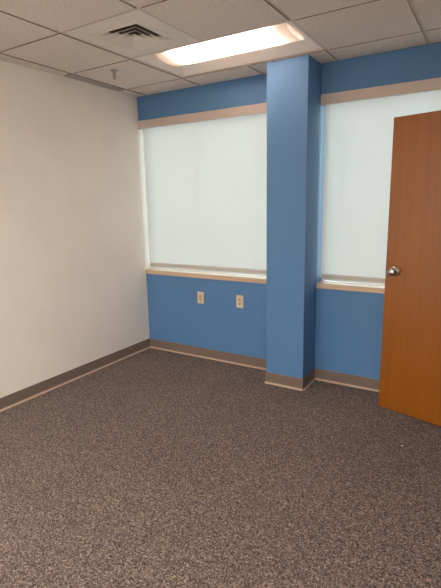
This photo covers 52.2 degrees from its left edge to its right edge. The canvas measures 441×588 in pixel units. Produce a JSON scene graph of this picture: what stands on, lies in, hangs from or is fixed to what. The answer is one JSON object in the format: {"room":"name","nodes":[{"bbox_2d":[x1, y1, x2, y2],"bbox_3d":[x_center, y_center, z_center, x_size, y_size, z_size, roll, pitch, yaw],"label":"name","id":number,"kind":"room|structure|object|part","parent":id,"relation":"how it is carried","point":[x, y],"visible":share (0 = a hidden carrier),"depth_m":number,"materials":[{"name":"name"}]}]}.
{"room":"empty office room","nodes":[
{"label":"empty office room","id":0,"kind":"room"},
{"bbox_2d":[0,60,153,397],"bbox_3d":[-2.488,-0.262,2.022,0.200,2.822,6.600,6,13,31],"label":"wall","id":1,"kind":"structure","parent":0,"point":[74,242],"depth_m":3.76,"materials":[{"name":"white paint"}]},
{"bbox_2d":[0,338,149,411],"bbox_3d":[-2.369,1.081,2.238,0.018,0.099,6.200,6,13,31],"label":"baseboard","id":2,"kind":"structure","parent":1,"relation":"attached to","point":[6,402],"depth_m":3.91,"materials":[{"name":"plastic"}]},
{"bbox_2d":[0,348,440,587],"bbox_3d":[-0.277,1.420,1.000,5.320,0.150,6.600,6,13,31],"label":"floor","id":3,"kind":"structure","parent":0,"point":[151,467],"depth_m":2.46,"materials":[{"name":"carpet"}]},
{"bbox_2d":[378,110,440,425],"bbox_3d":[1.476,-0.104,2.818,0.186,2.020,0.933,-11,15,-41],"label":"door","id":4,"kind":"structure","parent":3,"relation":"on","point":[410,367],"depth_m":2.99,"materials":[{"name":"brown wood"}]},
{"bbox_3d":[1.166,-0.150,3.054,0.055,0.057,0.057,-11,15,-41],"label":"knob","id":5,"kind":"part","parent":4,"relation":"part of","materials":[{"name":"silver metal"}]},
{"bbox_2d":[0,0,440,96],"bbox_3d":[-0.330,-1.317,0.443,5.320,0.406,6.600,6,13,31],"label":"ceiling","id":6,"kind":"structure","parent":0,"point":[32,35],"depth_m":2.65,"materials":[{"name":"tile"}]},
{"bbox_2d":[64,73,123,90],"bbox_3d":[-1.062,-1.810,3.795,0.124,0.058,0.589,6,13,31],"label":"ceiling vent","id":7,"kind":"object","parent":6,"relation":"in","point":[74,76],"visible":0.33,"depth_m":3.77,"materials":[{"name":"metal"}]},
{"bbox_2d":[110,69,117,79],"bbox_3d":[-0.813,-1.679,3.444,0.066,0.068,0.066,6,13,31],"label":"sprinkler head","id":8,"kind":"object","parent":6,"relation":"attached to","point":[114,71],"visible":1,"depth_m":3.44},
{"bbox_2d":[64,9,198,57],"bbox_3d":[-0.533,-1.654,2.762,0.584,0.145,0.587,6,13,31],"label":"ceiling vent","id":9,"kind":"object","parent":6,"relation":"in","point":[133,33],"visible":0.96,"depth_m":2.78,"materials":[{"name":"white metal"}]},
{"bbox_2d":[135,21,323,76],"bbox_3d":[0.046,-1.724,3.119,1.204,0.102,0.601,6,13,31],"label":"ceiling light","id":10,"kind":"object","parent":6,"relation":"attached to","point":[283,39],"visible":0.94,"depth_m":3.14,"materials":[{"name":"white plastic"}]},
{"bbox_2d":[137,42,440,379],"bbox_3d":[0.812,-0.669,3.706,3.620,2.822,0.200,6,13,31],"label":"wall","id":11,"kind":"structure","parent":0,"point":[349,324],"depth_m":3.79,"materials":[{"name":"blue paint"}]},
{"bbox_2d":[197,291,203,303],"bbox_3d":[-0.194,0.035,4.362,0.072,0.116,0.010,6,13,31],"label":"outlet","id":12,"kind":"object","parent":11,"relation":"attached to","point":[200,295],"visible":1,"depth_m":4.36,"materials":[{"name":"beige plastic"}]},
{"bbox_2d":[138,103,266,273],"bbox_3d":[-0.126,-0.927,4.168,1.498,1.420,0.107,6,13,31],"label":"roller shade","id":13,"kind":"object","parent":11,"relation":"attached to","point":[206,171],"visible":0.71,"depth_m":4.15,"materials":[{"name":"fabric"}]},
{"bbox_2d":[146,266,266,283],"bbox_3d":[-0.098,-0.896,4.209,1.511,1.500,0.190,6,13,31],"label":"window sill","id":14,"kind":"structure","parent":11,"relation":"in","point":[170,271],"depth_m":4.30,"materials":[{"name":"beige wood"}]},
{"bbox_3d":[-0.069,-0.930,4.261,1.500,1.455,0.060,6,13,31],"label":"frame","id":15,"kind":"part","parent":14,"relation":"part of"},
{"bbox_2d":[150,338,265,369],"bbox_3d":[-0.117,0.591,4.429,1.503,0.099,0.018,6,13,31],"label":"baseboard","id":16,"kind":"structure","parent":11,"relation":"attached to","point":[248,361],"depth_m":4.42,"materials":[{"name":"plastic"}]},
{"bbox_2d":[236,295,242,307],"bbox_3d":[0.177,0.070,4.137,0.072,0.116,0.010,6,13,31],"label":"wall outlet","id":17,"kind":"object","parent":11,"relation":"attached to","point":[239,299],"visible":1,"depth_m":4.13,"materials":[{"name":"beige plastic"}]},
{"bbox_2d":[315,368,379,391],"bbox_3d":[1.479,0.757,3.465,1.571,0.099,0.018,6,13,31],"label":"baseboard","id":18,"kind":"structure","parent":11,"relation":"attached to","point":[371,384],"depth_m":3.73,"materials":[{"name":"plastic"}]},
{"bbox_2d":[316,278,384,293],"bbox_3d":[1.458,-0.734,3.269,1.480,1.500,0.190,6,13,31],"label":"window sill","id":19,"kind":"structure","parent":11,"relation":"in","point":[370,287],"depth_m":3.60,"materials":[{"name":"beige wood"}]},
{"bbox_3d":[1.474,-0.770,3.329,1.440,1.455,0.060,6,13,31],"label":"frame","id":20,"kind":"part","parent":19,"relation":"part of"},
{"bbox_2d":[321,77,440,282],"bbox_3d":[1.417,-0.767,3.236,1.438,1.420,0.107,6,13,31],"label":"roller shade","id":21,"kind":"object","parent":11,"relation":"attached to","point":[359,123],"visible":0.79,"depth_m":3.43,"materials":[{"name":"fabric"}]},
{"bbox_2d":[266,55,321,378],"bbox_3d":[0.576,-0.494,3.606,0.327,2.528,0.276,6,13,31],"label":"wall pillar","id":22,"kind":"structure","parent":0,"point":[293,84],"depth_m":3.46,"materials":[{"name":"blue paint"}]},
{"bbox_2d":[265,368,315,390],"bbox_3d":[0.593,0.698,3.838,0.363,0.099,0.288,6,13,31],"label":"baseboard","id":23,"kind":"structure","parent":22,"relation":"attached to","point":[275,379],"depth_m":3.73,"materials":[{"name":"plastic"}]}
]}

